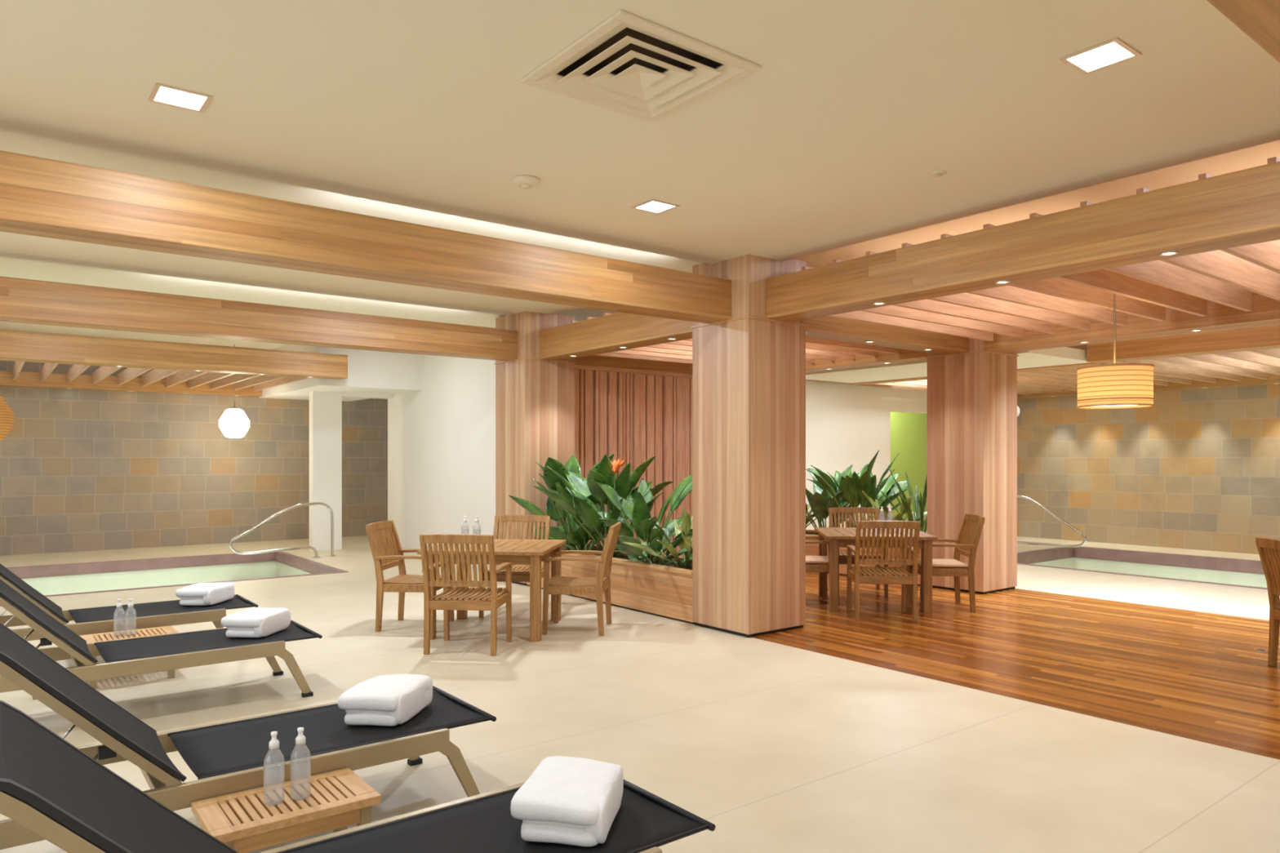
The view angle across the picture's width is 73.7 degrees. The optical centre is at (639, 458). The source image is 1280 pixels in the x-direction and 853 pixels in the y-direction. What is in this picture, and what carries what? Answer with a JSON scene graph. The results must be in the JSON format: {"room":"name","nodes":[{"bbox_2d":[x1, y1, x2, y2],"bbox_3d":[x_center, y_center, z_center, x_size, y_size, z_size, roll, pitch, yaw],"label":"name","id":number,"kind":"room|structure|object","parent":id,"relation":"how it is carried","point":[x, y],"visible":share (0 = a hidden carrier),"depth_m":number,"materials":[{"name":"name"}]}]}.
{"room":"indoor pool spa","nodes":[
{"label":"indoor pool spa","id":0,"kind":"room"},
{"bbox_2d":[0,360,387,555],"bbox_3d":[-8.871,-0.090,13.746,11.200,3.540,0.200,0,0,-38],"label":"wall","id":1,"kind":"structure","parent":0,"point":[81,469],"depth_m":14.27,"materials":[{"name":"tile"}]},
{"bbox_2d":[0,370,262,396],"bbox_3d":[-9.953,-1.210,12.652,8.150,0.220,0.195,0,0,-38],"label":"beam","id":2,"kind":"structure","parent":1,"relation":"attached to","point":[54,380],"depth_m":13.68,"materials":[{"name":"brown wood"}]},
{"bbox_2d":[259,343,422,401],"bbox_3d":[-5.121,-1.470,14.373,1.600,0.780,3.400,0,0,-38],"label":"soffit","id":3,"kind":"structure","parent":0,"point":[369,371],"depth_m":13.20,"materials":[{"name":"white paint"}]},
{"bbox_2d":[387,354,495,565],"bbox_3d":[-2.741,-0.190,12.770,0.200,3.340,4.950,0,0,-38],"label":"wall","id":4,"kind":"structure","parent":0,"point":[442,435],"depth_m":12.88,"materials":[{"name":"white paint"}]},
{"bbox_2d":[309,391,393,551],"bbox_3d":[-4.769,-0.190,14.140,1.330,3.340,0.200,0,0,-38],"label":"column","id":5,"kind":"structure","parent":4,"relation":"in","point":[325,407],"depth_m":13.78,"materials":[{"name":"white paint"}]},
{"bbox_2d":[0,0,1279,328],"bbox_3d":[-2.405,-1.730,4.209,9.750,0.100,15.600,0,0,-38],"label":"ceiling","id":6,"kind":"structure","parent":0,"point":[419,112],"depth_m":4.20,"materials":[{"name":"paint"}]},
{"bbox_2d":[148,82,213,112],"bbox_3d":[-2.139,-1.677,3.972,0.230,0.006,0.230,0,0,-38],"label":"recessed light","id":7,"kind":"object","parent":6,"relation":"in","point":[164,94],"visible":1,"depth_m":3.96,"materials":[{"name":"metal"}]},
{"bbox_2d":[154,86,206,110],"bbox_3d":[-2.139,-1.678,3.972,0.190,0.002,0.190,0,0,-38],"label":"diffuser","id":8,"kind":"object","parent":7,"relation":"attached to","point":[175,96],"depth_m":3.97,"materials":[{"name":"white plastic"}]},
{"bbox_2d":[511,174,540,189],"bbox_3d":[-0.687,-1.655,5.134,0.170,0.051,0.170,0,0,-38],"label":"smoke detector","id":9,"kind":"object","parent":6,"relation":"attached to","point":[523,181],"visible":1,"depth_m":5.09,"materials":[{"name":"plastic"}]},
{"bbox_2d":[520,9,761,122],"bbox_3d":[-0.005,-1.744,3.714,0.750,0.172,0.750,0,0,-38],"label":"ceiling vent","id":10,"kind":"object","parent":6,"relation":"in","point":[630,64],"visible":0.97,"depth_m":3.75,"materials":[{"name":"metal"}]},
{"bbox_2d":[631,199,679,213],"bbox_3d":[0.103,-1.677,5.682,0.230,0.006,0.230,0,0,-38],"label":"recessed light","id":11,"kind":"object","parent":6,"relation":"in","point":[653,206],"visible":1,"depth_m":5.68,"materials":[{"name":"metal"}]},
{"bbox_2d":[636,200,674,212],"bbox_3d":[0.103,-1.678,5.682,0.190,0.002,0.190,0,0,-38],"label":"diffuser","id":12,"kind":"object","parent":11,"relation":"attached to","point":[648,206],"depth_m":5.69,"materials":[{"name":"white plastic"}]},
{"bbox_2d":[930,169,946,177],"bbox_3d":[1.757,-1.669,5.016,0.090,0.021,0.090,0,0,-38],"label":"sprinkler","id":13,"kind":"object","parent":6,"relation":"attached to","point":[941,172],"visible":1,"depth_m":5.00,"materials":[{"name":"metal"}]},
{"bbox_2d":[1059,36,1142,75],"bbox_3d":[1.922,-1.677,3.562,0.230,0.006,0.230,0,0,-38],"label":"recessed light","id":14,"kind":"object","parent":6,"relation":"in","point":[1114,51],"visible":1,"depth_m":3.56,"materials":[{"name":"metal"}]},
{"bbox_2d":[1066,41,1133,71],"bbox_3d":[1.922,-1.678,3.562,0.190,0.002,0.190,0,0,-38],"label":"diffuser","id":15,"kind":"object","parent":14,"relation":"attached to","point":[1094,58],"depth_m":3.56,"materials":[{"name":"white plastic"}]},
{"bbox_2d":[0,530,1279,852],"bbox_3d":[0.467,1.580,8.708,19.800,0.200,19.200,0,0,-38],"label":"floor","id":16,"kind":"structure","parent":0,"point":[780,748],"depth_m":4.79,"materials":[{"name":"tile"}]},
{"bbox_2d":[0,564,257,640],"bbox_3d":[-3.890,1.011,6.144,1.991,0.938,0.700,0,0,-38],"label":"sun lounger","id":17,"kind":"object","parent":16,"relation":"on","point":[92,620],"visible":0.62,"depth_m":6.10,"materials":[{"name":"black fabric"}]},
{"bbox_2d":[175,582,235,605],"bbox_3d":[-3.403,1.057,6.676,0.292,0.141,0.396,0,0,2],"label":"folded towel","id":18,"kind":"object","parent":17,"relation":"on","point":[200,593],"visible":1,"depth_m":6.52,"materials":[{"name":"white fabric"}]},
{"bbox_2d":[80,626,177,688],"bbox_3d":[-3.420,1.330,5.724,0.540,0.300,0.340,0,0,-38],"label":"side table","id":19,"kind":"object","parent":16,"relation":"on","point":[103,637],"visible":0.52,"depth_m":5.74,"materials":[{"name":"brown wood"}]},
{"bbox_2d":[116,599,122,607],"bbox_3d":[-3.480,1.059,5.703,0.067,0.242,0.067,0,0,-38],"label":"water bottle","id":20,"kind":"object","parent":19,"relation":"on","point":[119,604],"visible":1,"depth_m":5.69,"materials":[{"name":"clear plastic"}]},
{"bbox_2d":[126,598,133,635],"bbox_3d":[-3.408,1.059,5.708,0.067,0.242,0.067,0,0,-38],"label":"water bottle","id":21,"kind":"object","parent":19,"relation":"on","point":[130,604],"visible":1,"depth_m":5.70,"materials":[{"name":"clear plastic"}]},
{"bbox_2d":[0,579,322,697],"bbox_3d":[-2.985,1.011,5.024,1.991,0.938,0.700,0,0,-38],"label":"sun lounger","id":22,"kind":"object","parent":16,"relation":"on","point":[164,652],"visible":0.81,"depth_m":4.99,"materials":[{"name":"black fabric"}]},
{"bbox_2d":[221,607,290,637],"bbox_3d":[-2.478,1.060,5.519,0.290,0.137,0.392,0,0,6],"label":"folded towel","id":23,"kind":"object","parent":22,"relation":"on","point":[255,622],"visible":1,"depth_m":5.36,"materials":[{"name":"white fabric"}]},
{"bbox_2d":[2,551,348,598],"bbox_3d":[-7.474,2.102,10.307,6.800,1.256,3.250,0,0,-38],"label":"pool","id":24,"kind":"object","parent":16,"relation":"in","point":[72,579],"visible":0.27,"depth_m":12.43,"materials":[{"name":"liquid"}]},
{"bbox_2d":[0,622,496,849],"bbox_3d":[-1.601,1.011,3.326,1.991,0.938,0.700,0,0,-38],"label":"sun lounger","id":25,"kind":"object","parent":16,"relation":"on","point":[233,756],"visible":0.78,"depth_m":3.24,"materials":[{"name":"black fabric"}]},
{"bbox_2d":[337,674,432,726],"bbox_3d":[-1.116,1.057,3.756,0.292,0.141,0.398,0,0,7],"label":"folded towel","id":26,"kind":"object","parent":25,"relation":"on","point":[384,700],"visible":1,"depth_m":3.60,"materials":[{"name":"white fabric"}]},
{"bbox_2d":[228,502,335,557],"bbox_3d":[-5.202,1.068,12.476,1.491,0.827,0.100,0,0,-38],"label":"pool handrail","id":27,"kind":"object","parent":16,"relation":"on","point":[327,506],"visible":1,"depth_m":12.50,"materials":[{"name":"metal"}]},
{"bbox_2d":[191,768,381,852],"bbox_3d":[-1.224,1.330,2.961,0.540,0.300,0.340,0,0,-38],"label":"side table","id":28,"kind":"object","parent":16,"relation":"on","point":[244,821],"visible":0.96,"depth_m":2.91,"materials":[{"name":"brown wood"}]},
{"bbox_2d":[268,731,284,805],"bbox_3d":[-1.256,1.059,2.929,0.067,0.242,0.067,0,0,-38],"label":"water bottle","id":29,"kind":"object","parent":28,"relation":"on","point":[273,744],"visible":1,"depth_m":2.92,"materials":[{"name":"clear plastic"}]},
{"bbox_2d":[295,727,311,799],"bbox_3d":[-1.183,1.059,2.973,0.067,0.242,0.067,0,0,-38],"label":"water bottle","id":30,"kind":"object","parent":28,"relation":"on","point":[300,739],"visible":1,"depth_m":2.96,"materials":[{"name":"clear plastic"}]},
{"bbox_2d":[0,700,715,852],"bbox_3d":[-0.751,1.011,2.245,1.991,0.938,0.700,0,0,-38],"label":"sun lounger","id":31,"kind":"object","parent":16,"relation":"on","point":[49,786],"visible":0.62,"depth_m":2.16,"materials":[{"name":"black fabric"}]},
{"bbox_2d":[510,755,623,847],"bbox_3d":[-0.214,1.057,2.654,0.289,0.141,0.400,0,0,10],"label":"folded towel","id":32,"kind":"object","parent":31,"relation":"on","point":[566,800],"visible":1,"depth_m":2.50,"materials":[{"name":"white fabric"}]},
{"bbox_2d":[365,520,453,631],"bbox_3d":[-2.027,1.022,7.540,0.616,0.918,0.587,0,0,5],"label":"armchair","id":33,"kind":"object","parent":16,"relation":"on","point":[387,552],"visible":0.72,"depth_m":7.43,"materials":[{"name":"brown wood"}]},
{"bbox_2d":[419,533,513,656],"bbox_3d":[-1.340,1.022,6.623,0.587,0.918,0.616,0,0,5],"label":"armchair","id":34,"kind":"object","parent":16,"relation":"on","point":[491,598],"visible":1,"depth_m":6.42,"materials":[{"name":"brown wood"}]},
{"bbox_2d":[417,538,566,641],"bbox_3d":[-1.246,1.115,7.408,1.040,0.730,1.040,0,0,5],"label":"dining table","id":35,"kind":"object","parent":16,"relation":"on","point":[531,553],"visible":0.6,"depth_m":6.96,"materials":[{"name":"brown wood"}]},
{"bbox_2d":[479,515,550,617],"bbox_3d":[-1.193,1.022,8.201,0.587,0.918,0.616,0,0,5],"label":"armchair","id":36,"kind":"object","parent":16,"relation":"on","point":[519,574],"visible":0.38,"depth_m":8.44,"materials":[{"name":"brown wood"}]},
{"bbox_2d":[542,521,621,635],"bbox_3d":[-0.488,1.022,7.398,0.616,0.918,0.587,0,0,5],"label":"armchair","id":37,"kind":"object","parent":16,"relation":"on","point":[557,584],"visible":1,"depth_m":7.15,"materials":[{"name":"brown wood"}]},
{"bbox_2d":[1017,494,1086,547],"bbox_3d":[6.130,1.027,13.319,0.100,0.908,1.642,0,0,-38],"label":"pool handrail","id":38,"kind":"object","parent":16,"relation":"on","point":[1043,507],"visible":0.51,"depth_m":13.04,"materials":[{"name":"metal"}]},
{"bbox_2d":[1017,546,1267,589],"bbox_3d":[8.804,2.102,9.946,3.100,1.256,8.950,0,0,-38],"label":"pool","id":39,"kind":"object","parent":16,"relation":"in","point":[1191,568],"visible":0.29,"depth_m":13.25,"materials":[{"name":"liquid"}]},
{"bbox_2d":[0,139,1279,349],"bbox_3d":[0.467,-1.910,8.708,19.800,0.100,19.200,0,0,-38],"label":"ceiling slab","id":40,"kind":"structure","parent":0,"point":[1257,155],"depth_m":6.61,"materials":[{"name":"paint"}]},
{"bbox_2d":[0,395,13,440],"bbox_3d":[-9.013,-1.047,11.739,0.598,1.627,0.598,0,0,30],"label":"lantern","id":41,"kind":"object","parent":40,"relation":"hanging from","point":[6,415],"visible":1,"depth_m":11.76,"materials":[{"name":"orange fabric"}]},
{"bbox_2d":[218,344,249,437],"bbox_3d":[-6.634,-1.100,13.960,0.426,1.520,0.426,0,0,-15],"label":"lantern","id":42,"kind":"object","parent":40,"relation":"hanging from","point":[233,423],"visible":0.95,"depth_m":13.82,"materials":[{"name":"beige glass"}]},
{"bbox_2d":[1076,293,1154,408],"bbox_3d":[3.780,-1.133,6.797,0.540,1.449,0.540,0,0,-38],"label":"drum pendant","id":43,"kind":"object","parent":40,"relation":"hanging from","point":[1114,385],"visible":0.94,"depth_m":6.59,"materials":[{"name":"beige fabric"}]},
{"bbox_2d":[1096,404,1136,406],"bbox_3d":[3.780,-0.429,6.797,0.500,0.002,0.500,0,0,-38],"label":"diffuser","id":44,"kind":"object","parent":43,"relation":"attached to","point":[1096,405],"depth_m":6.90,"materials":[{"name":"beige plastic"}]},
{"bbox_2d":[805,380,927,529],"bbox_3d":[4.067,-0.190,14.594,6.900,3.340,0.200,0,0,-38],"label":"wall","id":45,"kind":"structure","parent":0,"point":[846,424],"depth_m":13.99,"materials":[{"name":"beige paint"}]},
{"bbox_2d":[528,572,1279,759],"bbox_3d":[3.837,1.578,6.764,4.250,0.204,12.000,0,0,-38],"label":"floor","id":46,"kind":"structure","parent":0,"point":[1198,676],"depth_m":6.43,"materials":[{"name":"brown wood"}]},
{"bbox_2d":[493,311,576,585],"bbox_3d":[-1.279,-0.122,10.392,0.724,3.195,0.724,0,0,-38],"label":"column","id":47,"kind":"structure","parent":46,"relation":"on","point":[535,397],"depth_m":10.09,"materials":[{"name":"brown wood"}]},
{"bbox_2d":[0,275,517,360],"bbox_3d":[-5.163,-1.337,7.322,9.200,0.335,0.300,0,0,-38],"label":"beam","id":48,"kind":"structure","parent":47,"relation":"attached to","point":[22,300],"depth_m":8.15,"materials":[{"name":"brown wood"}]},
{"bbox_2d":[574,355,692,373],"bbox_3d":[0.175,-1.337,11.454,2.900,0.335,0.300,0,0,-38],"label":"beam","id":49,"kind":"structure","parent":47,"relation":"attached to","point":[593,360],"depth_m":11.08,"materials":[{"name":"brown wood"}]},
{"bbox_2d":[526,543,694,623],"bbox_3d":[-0.162,1.242,8.949,0.700,0.475,2.930,0,0,-38],"label":"planter box","id":50,"kind":"object","parent":46,"relation":"on","point":[660,590],"visible":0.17,"depth_m":8.19,"materials":[{"name":"wood"}]},
{"bbox_2d":[531,514,621,551],"bbox_3d":[-0.651,0.822,9.403,1.042,0.537,1.147,0,0,-20],"label":"leafy plant","id":51,"kind":"object","parent":50,"relation":"on","point":[580,536],"visible":0.49,"depth_m":9.25,"materials":[{"name":"green plant"}]},
{"bbox_2d":[508,453,653,550],"bbox_3d":[-0.582,0.516,9.637,1.564,1.143,1.164,0,0,-38],"label":"leafy plant","id":52,"kind":"object","parent":50,"relation":"on","point":[556,513],"visible":0.42,"depth_m":9.50,"materials":[{"name":"green plant"}]},
{"bbox_2d":[533,454,673,558],"bbox_3d":[-0.364,0.523,9.155,1.997,1.130,1.130,0,0,-38],"label":"leafy plant","id":53,"kind":"object","parent":50,"relation":"on","point":[624,484],"visible":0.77,"depth_m":8.86,"materials":[{"name":"green plant"}]},
{"bbox_2d":[593,474,692,564],"bbox_3d":[0.084,0.606,8.661,1.428,0.965,1.573,0,0,-38],"label":"leafy plant","id":54,"kind":"object","parent":50,"relation":"on","point":[636,509],"visible":0.6,"depth_m":8.59,"materials":[{"name":"green plant"}]},
{"bbox_2d":[603,520,692,565],"bbox_3d":[0.180,0.861,8.247,1.029,0.458,0.814,0,0,26],"label":"leafy plant","id":55,"kind":"object","parent":50,"relation":"on","point":[633,553],"visible":0.63,"depth_m":8.21,"materials":[{"name":"green plant"}]},
{"bbox_2d":[622,508,692,569],"bbox_3d":[0.303,0.764,8.121,1.379,0.650,0.886,0,0,-38],"label":"leafy plant","id":56,"kind":"object","parent":50,"relation":"on","point":[686,522],"visible":0.59,"depth_m":7.95,"materials":[{"name":"green plant"}]},
{"bbox_2d":[574,364,692,556],"bbox_3d":[0.163,0.155,11.470,2.900,2.650,0.160,0,0,-38],"label":"slatted screen","id":57,"kind":"object","parent":46,"relation":"on","point":[634,415],"visible":0.31,"depth_m":11.28,"materials":[{"name":"brown wood"}]},
{"bbox_2d":[690,253,808,637],"bbox_3d":[0.955,-0.122,7.505,0.724,3.195,0.724,0,0,-38],"label":"column","id":58,"kind":"structure","parent":46,"relation":"on","point":[748,368],"depth_m":7.24,"materials":[{"name":"brown wood"}]},
{"bbox_2d":[0,150,731,323],"bbox_3d":[-2.959,-1.337,4.475,9.200,0.335,0.300,0,0,-38],"label":"beam","id":59,"kind":"structure","parent":58,"relation":"attached to","point":[40,197],"depth_m":5.11,"materials":[{"name":"brown wood"}]},
{"bbox_2d":[539,311,692,360],"bbox_3d":[-0.162,-1.337,8.949,0.300,0.335,2.950,0,0,-38],"label":"beam","id":60,"kind":"structure","parent":58,"relation":"attached to","point":[605,334],"depth_m":8.94,"materials":[{"name":"brown wood"}]},
{"bbox_2d":[570,312,901,364],"bbox_3d":[1.236,-1.430,9.936,3.120,0.380,2.680,0,0,-38],"label":"canopy","id":61,"kind":"object","parent":60,"relation":"attached to","point":[816,348],"visible":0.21,"depth_m":10.05,"materials":[{"name":"brown wood"}]},
{"bbox_2d":[765,161,1279,321],"bbox_3d":[3.618,-1.337,4.066,0.300,0.335,8.000,0,0,-38],"label":"beam","id":62,"kind":"structure","parent":58,"relation":"attached to","point":[1238,208],"depth_m":5.24,"materials":[{"name":"brown wood"}]},
{"bbox_2d":[872,302,885,305],"bbox_3d":[1.802,-1.167,6.428,0.096,0.006,0.096,0,0,-38],"label":"recessed light","id":63,"kind":"object","parent":62,"relation":"attached to","point":[876,303],"visible":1,"depth_m":6.42,"materials":[{"name":"metal"}]},
{"bbox_2d":[995,280,1010,284],"bbox_3d":[2.402,-1.167,5.653,0.096,0.006,0.096,0,0,-38],"label":"recessed light","id":64,"kind":"object","parent":62,"relation":"attached to","point":[997,282],"visible":1,"depth_m":5.65,"materials":[{"name":"beige"}]},
{"bbox_2d":[801,156,1279,341],"bbox_3d":[4.870,-1.430,5.104,2.950,0.380,7.630,0,0,-38],"label":"ceiling slats","id":65,"kind":"object","parent":62,"relation":"attached to","point":[1228,277],"visible":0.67,"depth_m":6.85,"materials":[{"name":"brown wood"}]},
{"bbox_2d":[1159,251,1178,256],"bbox_3d":[3.014,-1.167,4.863,0.096,0.006,0.096,0,0,-38],"label":"recessed light","id":66,"kind":"object","parent":62,"relation":"attached to","point":[1167,253],"visible":1,"depth_m":4.86,"materials":[{"name":"beige"}]},
{"bbox_2d":[805,536,829,598],"bbox_3d":[1.651,1.018,8.792,0.616,0.918,0.587,0,0,5],"label":"armchair","id":67,"kind":"object","parent":46,"relation":"on","point":[813,563],"visible":0.2,"depth_m":8.55,"materials":[{"name":"brown wood"}]},
{"bbox_2d":[828,506,888,595],"bbox_3d":[2.411,1.018,9.471,0.587,0.918,0.616,0,0,5],"label":"armchair","id":68,"kind":"object","parent":46,"relation":"on","point":[842,556],"visible":0.48,"depth_m":9.72,"materials":[{"name":"brown wood"}]},
{"bbox_2d":[805,528,921,585],"bbox_3d":[2.675,1.242,11.164,0.700,0.475,2.900,0,0,-38],"label":"planter box","id":69,"kind":"object","parent":46,"relation":"on","point":[811,549],"visible":0.02,"depth_m":10.79,"materials":[{"name":"wood"}]},
{"bbox_2d":[805,504,816,528],"bbox_3d":[2.197,0.799,11.865,0.913,0.577,0.946,0,0,21],"label":"leafy plant","id":70,"kind":"object","parent":69,"relation":"on","point":[812,516],"visible":0.12,"depth_m":11.72,"materials":[{"name":"green plant"}]},
{"bbox_2d":[805,464,877,534],"bbox_3d":[2.471,0.580,11.451,1.419,1.013,1.344,0,0,15],"label":"leafy plant","id":71,"kind":"object","parent":69,"relation":"on","point":[820,503],"visible":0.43,"depth_m":11.12,"materials":[{"name":"green plant"}]},
{"bbox_2d":[805,449,919,528],"bbox_3d":[2.765,0.491,11.035,1.472,1.191,1.510,0,0,-7],"label":"leafy plant","id":72,"kind":"object","parent":69,"relation":"on","point":[852,486],"visible":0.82,"depth_m":10.80,"materials":[{"name":"green plant"}]},
{"bbox_2d":[857,490,927,525],"bbox_3d":[3.115,0.742,10.519,1.054,0.691,0.849,0,0,-11],"label":"leafy plant","id":73,"kind":"object","parent":69,"relation":"on","point":[885,515],"visible":0.34,"depth_m":10.36,"materials":[{"name":"green plant"}]},
{"bbox_2d":[875,468,927,533],"bbox_3d":[3.222,0.600,10.303,1.024,0.968,0.724,0,0,-38],"label":"leafy plant","id":74,"kind":"object","parent":69,"relation":"on","point":[922,502],"visible":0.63,"depth_m":10.28,"materials":[{"name":"green plant"}]},
{"bbox_2d":[814,527,937,613],"bbox_3d":[2.358,1.111,8.667,1.040,0.730,1.040,0,0,5],"label":"dining table","id":75,"kind":"object","parent":46,"relation":"on","point":[837,537],"visible":0.62,"depth_m":8.23,"materials":[{"name":"brown wood"}]},
{"bbox_2d":[845,520,919,622],"bbox_3d":[2.250,1.018,7.929,0.587,0.918,0.616,0,0,5],"label":"armchair","id":76,"kind":"object","parent":46,"relation":"on","point":[876,575],"visible":1,"depth_m":7.72,"materials":[{"name":"brown wood"}]},
{"bbox_2d":[907,513,985,612],"bbox_3d":[3.039,1.018,8.484,0.616,0.918,0.587,0,0,5],"label":"armchair","id":77,"kind":"object","parent":46,"relation":"on","point":[966,544],"visible":0.74,"depth_m":8.27,"materials":[{"name":"brown wood"}]},
{"bbox_2d":[924,337,1018,594],"bbox_3d":[3.784,-0.122,9.733,0.724,3.195,0.724,0,0,-38],"label":"column","id":78,"kind":"structure","parent":46,"relation":"on","point":[972,394],"depth_m":9.49,"materials":[{"name":"brown wood"}]},
{"bbox_2d":[805,315,968,354],"bbox_3d":[2.379,-1.337,8.607,2.900,0.335,0.300,0,0,-38],"label":"beam","id":79,"kind":"structure","parent":78,"relation":"attached to","point":[828,327],"depth_m":8.49,"materials":[{"name":"brown wood"}]},
{"bbox_2d":[1017,405,1020,416],"bbox_3d":[4.271,-0.540,9.775,0.123,0.160,0.160,0,0,-38],"label":"wall speaker","id":80,"kind":"object","parent":78,"relation":"attached to","point":[1018,408],"visible":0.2,"depth_m":9.71,"materials":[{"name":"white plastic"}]},
{"bbox_2d":[983,292,1279,353],"bbox_3d":[6.337,-1.337,6.190,0.400,0.335,8.030,0,0,-38],"label":"beam","id":81,"kind":"structure","parent":78,"relation":"attached to","point":[1265,312],"depth_m":7.98,"materials":[{"name":"brown wood"}]},
{"bbox_2d":[1254,648,1267,652],"bbox_3d":[4.768,1.473,6.550,0.080,0.006,0.080,0,0,-38],"label":"floor outlet","id":82,"kind":"object","parent":46,"relation":"on","point":[1256,650],"visible":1,"depth_m":6.54,"materials":[{"name":"metal"}]},
{"bbox_2d":[1254,537,1279,666],"bbox_3d":[4.672,1.018,5.807,0.616,0.918,0.587,0,0,5],"label":"armchair","id":83,"kind":"object","parent":46,"relation":"on","point":[1268,549],"visible":1,"depth_m":6.06,"materials":[{"name":"brown wood"}]},
{"bbox_3d":[1.567,-0.123,12.595,0.724,3.195,0.724,0,0,-38],"label":"column","id":84,"kind":"structure","parent":46,"relation":"on","visible":0},
{"bbox_2d":[805,379,891,386],"bbox_3d":[3.098,-1.355,13.477,2.800,0.290,0.280,0,0,-38],"label":"beam","id":85,"kind":"structure","parent":84,"relation":"attached to","point":[806,380],"depth_m":13.57,"materials":[{"name":"brown wood"}]},
{"bbox_2d":[805,348,927,373],"bbox_3d":[2.533,-1.337,11.054,0.300,0.335,2.920,0,0,-38],"label":"beam","id":86,"kind":"structure","parent":84,"relation":"attached to","point":[906,356],"depth_m":10.53,"materials":[{"name":"brown wood"}]},
{"bbox_2d":[890,411,927,530],"bbox_3d":[5.200,-0.190,17.052,6.100,3.340,0.200,0,0,-38],"label":"wall","id":87,"kind":"structure","parent":0,"point":[908,431],"depth_m":17.10,"materials":[{"name":"paint"}]},
{"bbox_2d":[805,346,1088,382],"bbox_3d":[3.854,-1.255,11.520,1.600,0.130,3.700,0,0,-38],"label":"soffit","id":88,"kind":"structure","parent":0,"point":[1062,355],"depth_m":11.29,"materials":[{"name":"beige paint"}]},
{"bbox_2d":[852,344,1105,385],"bbox_3d":[4.578,-1.337,12.056,0.200,0.335,3.740,0,0,-38],"label":"beam","id":89,"kind":"structure","parent":88,"relation":"attached to","point":[1078,347],"depth_m":11.20,"materials":[{"name":"brown wood"}]},
{"bbox_2d":[1017,384,1279,554],"bbox_3d":[10.593,-0.090,11.963,0.200,3.540,11.950,0,0,-38],"label":"wall","id":90,"kind":"structure","parent":0,"point":[1197,469],"depth_m":14.28,"materials":[{"name":"tile"}]},
{"bbox_2d":[1017,373,1279,399],"bbox_3d":[10.354,-1.220,11.778,0.395,0.200,11.950,0,0,-38],"label":"beam","id":91,"kind":"structure","parent":90,"relation":"attached to","point":[1273,380],"depth_m":13.51,"materials":[{"name":"brown wood"}]},
{"bbox_2d":[851,347,1279,394],"bbox_3d":[8.495,-1.270,10.345,4.300,0.180,11.600,0,0,-38],"label":"ceiling","id":92,"kind":"structure","parent":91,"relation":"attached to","point":[1232,366],"depth_m":11.96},
{"bbox_3d":[-7.502,-0.090,2.666,0.200,3.540,19.400,0,0,-38],"label":"wall","id":93,"kind":"structure","parent":0,"visible":0},
{"bbox_2d":[0,328,347,379],"bbox_3d":[-7.679,-1.337,9.952,8.440,0.335,0.300,0,0,-38],"label":"beam","id":94,"kind":"structure","parent":93,"relation":"attached to","point":[15,345],"depth_m":10.98,"materials":[{"name":"brown wood"}]},
{"bbox_2d":[13,361,309,391],"bbox_3d":[-8.862,-1.270,11.300,7.860,0.180,3.280,0,0,-38],"label":"ceiling slats","id":95,"kind":"object","parent":94,"relation":"attached to","point":[173,377],"visible":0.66,"depth_m":12.98,"materials":[{"name":"brown wood"}]},
{"bbox_2d":[1206,0,1279,62],"bbox_3d":[-0.106,-1.337,0.790,9.200,0.335,0.300,0,0,-38],"label":"beam","id":96,"kind":"structure","parent":93,"relation":"attached to","point":[1260,20],"depth_m":2.27,"materials":[{"name":"brown wood"}]},
{"bbox_3d":[6.405,-0.090,1.038,20.200,3.540,0.200,0,0,-38],"label":"wall","id":97,"kind":"structure","parent":0,"visible":0},
{"bbox_2d":[1086,324,1279,363],"bbox_3d":[7.931,-1.337,7.316,0.300,0.335,7.860,0,0,-38],"label":"beam","id":98,"kind":"structure","parent":97,"relation":"attached to","point":[1268,337],"depth_m":9.48,"materials":[{"name":"brown wood"}]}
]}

